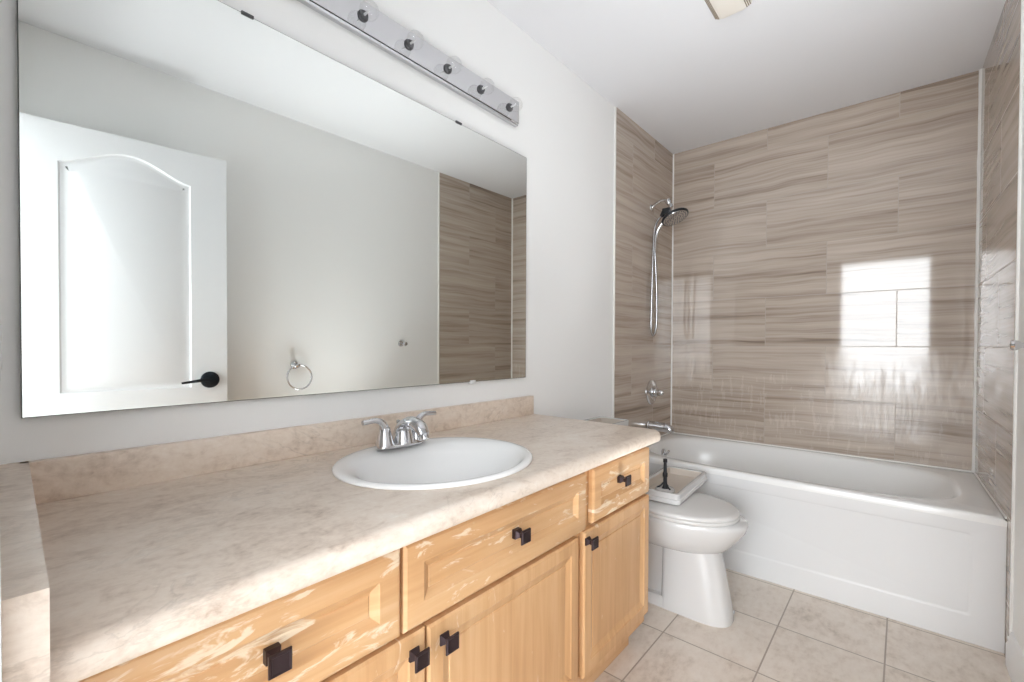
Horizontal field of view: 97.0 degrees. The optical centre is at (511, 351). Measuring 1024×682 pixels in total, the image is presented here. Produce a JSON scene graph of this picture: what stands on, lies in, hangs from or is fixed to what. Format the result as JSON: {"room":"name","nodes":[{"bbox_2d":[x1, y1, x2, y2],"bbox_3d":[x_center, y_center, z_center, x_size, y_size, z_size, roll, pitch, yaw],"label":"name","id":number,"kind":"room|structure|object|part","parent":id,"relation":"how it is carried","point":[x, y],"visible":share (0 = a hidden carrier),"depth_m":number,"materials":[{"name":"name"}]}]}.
{"room":"bathroom","nodes":[
{"label":"bathroom","id":0,"kind":"room"},
{"bbox_2d":[0,574,1,681],"bbox_3d":[-0.367,-0.126,0.243,1.610,2.440,0.120,1,1,41],"label":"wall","id":1,"kind":"structure","parent":0,"point":[0,574],"depth_m":0.37,"materials":[{"name":"white paint"}]},
{"bbox_2d":[0,0,614,464],"bbox_3d":[0.048,-0.148,2.030,0.100,2.440,3.365,1,1,41],"label":"wall","id":2,"kind":"structure","parent":0,"point":[564,131],"depth_m":1.72,"materials":[{"name":"white paint"}]},
{"bbox_2d":[17,0,526,417],"bbox_3d":[-0.425,-0.353,1.389,0.019,0.958,1.474,1,1,41],"label":"wall mirror","id":3,"kind":"object","parent":2,"relation":"attached to","point":[215,206],"visible":1,"depth_m":1.10,"materials":[{"name":"grey mirror"}]},
{"bbox_2d":[20,395,533,504],"bbox_3d":[-0.411,0.241,1.412,0.021,0.080,1.526,1,1,41],"label":"backsplash","id":4,"kind":"structure","parent":2,"relation":"attached to","point":[73,476],"depth_m":1.07,"materials":[{"name":"beige stone"}]},
{"bbox_2d":[297,0,518,126],"bbox_3d":[-0.260,-0.991,1.519,0.082,0.104,0.928,1,0,41],"label":"vanity light bar","id":5,"kind":"object","parent":2,"relation":"attached to","point":[359,17],"visible":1,"depth_m":1.48,"materials":[{"name":"silver metal"}]},
{"bbox_2d":[358,9,367,21],"bbox_3d":[-0.438,-0.992,1.337,0.010,0.033,0.033,1,0,41],"label":"bulb socket","id":6,"kind":"object","parent":5,"relation":"attached to","point":[362,13],"depth_m":1.33,"materials":[{"name":"grey plastic"}]},
{"bbox_2d":[405,39,413,49],"bbox_3d":[-0.331,-0.991,1.462,0.010,0.033,0.033,1,0,41],"label":"bulb socket","id":7,"kind":"object","parent":5,"relation":"attached to","point":[409,44],"depth_m":1.46,"materials":[{"name":"grey plastic"}]},
{"bbox_2d":[444,63,451,73],"bbox_3d":[-0.223,-0.991,1.587,0.010,0.033,0.033,1,0,41],"label":"bulb socket","id":8,"kind":"object","parent":5,"relation":"attached to","point":[447,66],"depth_m":1.58,"materials":[{"name":"grey plastic"}]},
{"bbox_2d":[478,85,484,93],"bbox_3d":[-0.115,-0.990,1.711,0.010,0.033,0.033,1,0,41],"label":"bulb socket","id":9,"kind":"object","parent":5,"relation":"attached to","point":[481,88],"depth_m":1.70,"materials":[{"name":"grey plastic"}]},
{"bbox_2d":[507,103,512,111],"bbox_3d":[-0.007,-0.990,1.836,0.010,0.033,0.033,1,0,41],"label":"bulb socket","id":10,"kind":"object","parent":5,"relation":"attached to","point":[509,105],"depth_m":1.83,"materials":[{"name":"grey plastic"}]},
{"bbox_2d":[612,106,616,417],"bbox_3d":[0.577,-0.153,2.559,0.008,2.440,0.010,1,1,41],"label":"trim","id":11,"kind":"structure","parent":2,"relation":"attached to","point":[615,106],"depth_m":2.55,"materials":[{"name":"white"}]},
{"bbox_2d":[614,108,672,436],"bbox_3d":[0.851,-0.156,2.877,0.006,2.440,0.832,1,1,41],"label":"tiled wall","id":12,"kind":"structure","parent":0,"point":[644,166],"depth_m":2.80,"materials":[{"name":"tile"}]},
{"bbox_2d":[646,380,663,403],"bbox_3d":[0.937,0.267,2.914,0.084,0.160,0.160,1,1,41],"label":"shower valve","id":13,"kind":"object","parent":12,"relation":"attached to","point":[652,391],"visible":1,"depth_m":2.90,"materials":[{"name":"silver metal"}]},
{"bbox_3d":[0.932,0.267,2.897,0.068,0.060,0.093,1,1,41],"label":"lever handle","id":14,"kind":"part","parent":13,"relation":"part of","materials":[{"name":"silver metal"}]},
{"bbox_2d":[646,420,673,433],"bbox_3d":[0.942,0.481,2.859,0.168,0.070,0.062,1,1,41],"label":"tub spout","id":15,"kind":"object","parent":12,"relation":"attached to","point":[656,425],"visible":0.94,"depth_m":2.84,"materials":[{"name":"silver metal"}]},
{"bbox_2d":[650,198,688,336],"bbox_3d":[0.980,-0.525,2.837,0.234,0.866,0.167,1,1,41],"label":"shower","id":16,"kind":"object","parent":12,"relation":"attached to","point":[673,217],"visible":1,"depth_m":2.87,"materials":[{"name":"silver metal"}]},
{"bbox_3d":[0.945,-0.745,2.859,0.103,0.220,0.026,1,1,31],"label":"hand shower handle","id":17,"kind":"part","parent":16,"relation":"part of","materials":[{"name":"silver metal"}]},
{"bbox_3d":[0.943,-0.936,2.864,0.132,0.045,0.017,1,1,41],"label":"arm","id":18,"kind":"part","parent":16,"relation":"part of","materials":[{"name":"silver metal"}]},
{"bbox_2d":[670,154,673,425],"bbox_3d":[1.127,-0.402,3.185,0.013,1.954,0.013,1,1,41],"label":"trim","id":19,"kind":"structure","parent":12,"relation":"attached to","point":[673,154],"depth_m":3.18,"materials":[{"name":"white"}]},
{"bbox_2d":[487,0,1005,153],"bbox_3d":[0.762,-1.397,1.409,1.963,0.080,3.390,1,1,41],"label":"ceiling","id":20,"kind":"structure","parent":0,"point":[690,78],"depth_m":2.07,"materials":[{"name":"white paint"}]},
{"bbox_2d":[705,0,751,18],"bbox_3d":[0.798,-1.349,1.706,0.140,0.024,0.265,1,1,41],"label":"ceiling vent","id":21,"kind":"object","parent":20,"relation":"in","point":[720,9],"visible":1,"depth_m":1.76,"materials":[{"name":"beige plastic"}]},
{"bbox_2d":[594,568,1011,681],"bbox_3d":[0.791,1.123,1.488,1.963,0.080,3.270,1,1,41],"label":"floor","id":22,"kind":"structure","parent":0,"point":[777,633],"depth_m":1.64,"materials":[{"name":"beige tile"}]},
{"bbox_2d":[78,447,648,681],"bbox_3d":[-0.210,0.703,1.212,0.595,0.758,1.524,1,1,41],"label":"vanity cabinet","id":23,"kind":"object","parent":22,"relation":"on","point":[549,584],"visible":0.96,"depth_m":0.96,"materials":[{"name":"brown wood"}]},
{"bbox_3d":[-0.349,0.435,0.651,0.019,0.160,0.441,1,1,41],"label":"drawer","id":24,"kind":"part","parent":23,"relation":"part of","materials":[{"name":"brown wood"}]},
{"bbox_3d":[-0.333,0.433,0.639,0.036,0.032,0.032,1,1,41],"label":"knob","id":25,"kind":"part","parent":23,"relation":"part of","materials":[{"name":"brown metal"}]},
{"bbox_2d":[0,395,660,681],"bbox_3d":[-0.170,0.268,1.203,0.659,0.126,1.582,1,1,41],"label":"countertop","id":26,"kind":"structure","parent":23,"relation":"on","point":[112,558],"depth_m":0.76,"materials":[{"name":"beige stone"}]},
{"bbox_2d":[361,411,435,449],"bbox_3d":[-0.289,0.229,1.286,0.146,0.088,0.251,1,1,41],"label":"faucet","id":27,"kind":"object","parent":26,"relation":"on","point":[411,430],"visible":1,"depth_m":1.26,"materials":[{"name":"silver metal"}]},
{"bbox_3d":[-0.372,0.224,1.256,0.051,0.079,0.096,1,1,41],"label":"handle","id":28,"kind":"part","parent":27,"relation":"part of","materials":[{"name":"silver metal"}]},
{"bbox_3d":[-0.319,0.264,1.318,0.052,0.016,0.160,1,1,41],"label":"plate","id":29,"kind":"part","parent":27,"relation":"part of","materials":[{"name":"silver metal"}]},
{"bbox_3d":[-0.286,0.225,1.289,0.146,0.078,0.068,1,1,41],"label":"spout","id":30,"kind":"part","parent":27,"relation":"part of","materials":[{"name":"silver metal"}]},
{"bbox_3d":[-0.271,0.223,1.373,0.051,0.079,0.096,1,1,41],"label":"handle","id":31,"kind":"part","parent":27,"relation":"part of","materials":[{"name":"silver metal"}]},
{"bbox_2d":[332,437,532,489],"bbox_3d":[-0.195,0.358,1.190,0.476,0.165,0.530,1,1,41],"label":"sink","id":32,"kind":"object","parent":26,"relation":"in","point":[443,462],"visible":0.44,"depth_m":1.29,"materials":[{"name":"white ceramic"}]},
{"bbox_3d":[-0.332,0.731,0.676,0.019,0.416,0.496,1,1,41],"label":"door","id":33,"kind":"part","parent":23,"relation":"part of","materials":[{"name":"brown wood"}]},
{"bbox_3d":[-0.172,0.557,0.826,0.036,0.032,0.032,1,1,41],"label":"knob","id":34,"kind":"part","parent":23,"relation":"part of","materials":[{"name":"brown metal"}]},
{"bbox_3d":[-0.126,0.563,0.881,0.036,0.032,0.032,1,1,41],"label":"knob","id":35,"kind":"part","parent":23,"relation":"part of","materials":[{"name":"brown metal"}]},
{"bbox_3d":[0.003,0.430,1.058,0.019,0.162,0.621,1,1,41],"label":"drawer","id":36,"kind":"part","parent":23,"relation":"part of","materials":[{"name":"brown wood"}]},
{"bbox_3d":[0.007,0.728,1.068,0.019,0.414,0.529,1,1,41],"label":"door","id":37,"kind":"part","parent":23,"relation":"part of","materials":[{"name":"brown wood"}]},
{"bbox_3d":[0.021,0.425,1.048,0.036,0.032,0.032,1,1,41],"label":"knob","id":38,"kind":"part","parent":23,"relation":"part of","materials":[{"name":"brown metal"}]},
{"bbox_3d":[-0.027,0.406,1.051,0.016,0.158,1.524,1,1,41],"label":"frame","id":39,"kind":"part","parent":23,"relation":"part of","materials":[{"name":"brown wood"}]},
{"bbox_3d":[0.223,0.541,1.283,0.036,0.032,0.032,1,1,41],"label":"knob","id":40,"kind":"part","parent":23,"relation":"part of","materials":[{"name":"brown metal"}]},
{"bbox_3d":[0.339,0.721,1.452,0.019,0.420,0.432,1,1,41],"label":"door","id":41,"kind":"part","parent":23,"relation":"part of","materials":[{"name":"brown wood"}]},
{"bbox_3d":[0.356,0.422,1.466,0.019,0.158,0.385,1,1,41],"label":"drawer","id":42,"kind":"part","parent":23,"relation":"part of","materials":[{"name":"brown wood"}]},
{"bbox_3d":[0.355,0.407,1.433,0.036,0.032,0.032,1,1,41],"label":"knob","id":43,"kind":"part","parent":23,"relation":"part of","materials":[{"name":"brown metal"}]},
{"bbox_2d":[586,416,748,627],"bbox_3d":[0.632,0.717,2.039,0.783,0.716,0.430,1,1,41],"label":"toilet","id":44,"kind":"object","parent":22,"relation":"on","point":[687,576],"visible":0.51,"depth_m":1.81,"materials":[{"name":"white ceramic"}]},
{"bbox_3d":[0.403,0.520,2.234,0.176,0.331,0.430,1,1,41],"label":"tank","id":45,"kind":"part","parent":44,"relation":"part of","materials":[{"name":"white ceramic"}]},
{"bbox_2d":[645,466,706,504],"bbox_3d":[0.739,0.612,2.090,0.205,0.046,0.448,1,1,37],"label":"toilet tank lid","id":46,"kind":"object","parent":44,"relation":"on","point":[685,482],"visible":0.66,"depth_m":2.10,"materials":[{"name":"white ceramic"}]},
{"bbox_2d":[655,458,674,492],"bbox_3d":[0.684,0.551,2.021,0.084,0.144,0.084,1,1,41],"label":"valve","id":47,"kind":"object","parent":46,"relation":"in","point":[663,486],"visible":0.96,"depth_m":2.01,"materials":[{"name":"black plastic"}]},
{"bbox_3d":[0.689,0.546,2.027,0.064,0.135,0.057,1,1,41],"label":"rod","id":48,"kind":"part","parent":47,"relation":"part of","materials":[{"name":"black plastic"}]},
{"bbox_3d":[0.723,0.670,1.953,0.472,0.016,0.360,1,1,41],"label":"seat","id":49,"kind":"part","parent":44,"relation":"part of","materials":[{"name":"white plastic"}]},
{"bbox_3d":[0.723,0.650,1.952,0.472,0.024,0.360,1,1,41],"label":"seat lid","id":50,"kind":"part","parent":44,"relation":"part of","materials":[{"name":"white plastic"}]},
{"bbox_3d":[0.635,0.746,2.029,0.765,0.140,0.380,1,1,41],"label":"bowl","id":51,"kind":"part","parent":44,"relation":"part of","materials":[{"name":"white ceramic"}]},
{"bbox_2d":[646,433,1006,653],"bbox_3d":[1.443,0.830,2.409,1.523,0.486,0.776,1,1,41],"label":"bathtub","id":52,"kind":"object","parent":22,"relation":"on","point":[924,547],"visible":0.73,"depth_m":1.94,"materials":[{"name":"white ceramic"}]},
{"bbox_3d":[0.982,0.659,2.885,0.048,0.068,0.068,1,1,41],"label":"overflow plate","id":53,"kind":"part","parent":52,"relation":"part of","materials":[{"name":"silver metal"}]},
{"bbox_2d":[672,70,978,470],"bbox_3d":[1.744,-0.150,2.721,1.763,2.440,0.100,1,1,41],"label":"wall","id":54,"kind":"structure","parent":0,"point":[824,263],"depth_m":2.56,"materials":[{"name":"tile"}]},
{"bbox_2d":[660,432,1006,518],"bbox_3d":[1.450,0.586,2.413,1.532,0.010,0.768,1,1,41],"label":"trim","id":55,"kind":"structure","parent":54,"relation":"attached to","point":[976,475],"depth_m":2.45,"materials":[{"name":"white"}]},
{"bbox_2d":[971,69,981,471],"bbox_3d":[2.263,-0.384,2.200,0.019,1.954,0.018,1,1,41],"label":"trim","id":56,"kind":"structure","parent":54,"relation":"attached to","point":[980,70],"depth_m":2.20,"materials":[{"name":"white"}]},
{"bbox_2d":[975,0,1020,652],"bbox_3d":[2.000,-0.138,1.875,0.008,2.440,0.845,1,1,40],"label":"tiled wall","id":57,"kind":"structure","parent":0,"point":[1001,67],"depth_m":1.79,"materials":[{"name":"stone"}]},
{"bbox_2d":[1013,67,1023,655],"bbox_3d":[1.300,-0.128,0.947,0.100,2.440,3.368,1,1,40],"label":"wall","id":58,"kind":"structure","parent":0,"point":[1018,590],"depth_m":1.51,"materials":[{"name":"white paint"}]},
{"bbox_2d":[1005,632,1023,681],"bbox_3d":[1.264,1.030,1.016,0.016,0.122,1.416,1,1,40],"label":"baseboard","id":59,"kind":"structure","parent":58,"relation":"attached to","point":[1014,658],"depth_m":1.48,"materials":[{"name":"white paint"}]},
{"bbox_2d":[1009,0,1023,634],"bbox_3d":[1.727,-0.135,1.548,0.008,2.440,0.009,1,1,41],"label":"trim","id":60,"kind":"structure","parent":58,"relation":"attached to","point":[1022,1],"depth_m":1.54,"materials":[{"name":"white"}]},
{"bbox_2d":[1009,340,1023,349],"bbox_3d":[1.482,-0.017,1.303,0.068,0.042,0.042,1,1,41],"label":"robe hook","id":61,"kind":"object","parent":58,"relation":"attached to","point":[1014,344],"visible":1,"depth_m":1.31,"materials":[{"name":"silver metal"}]}
]}

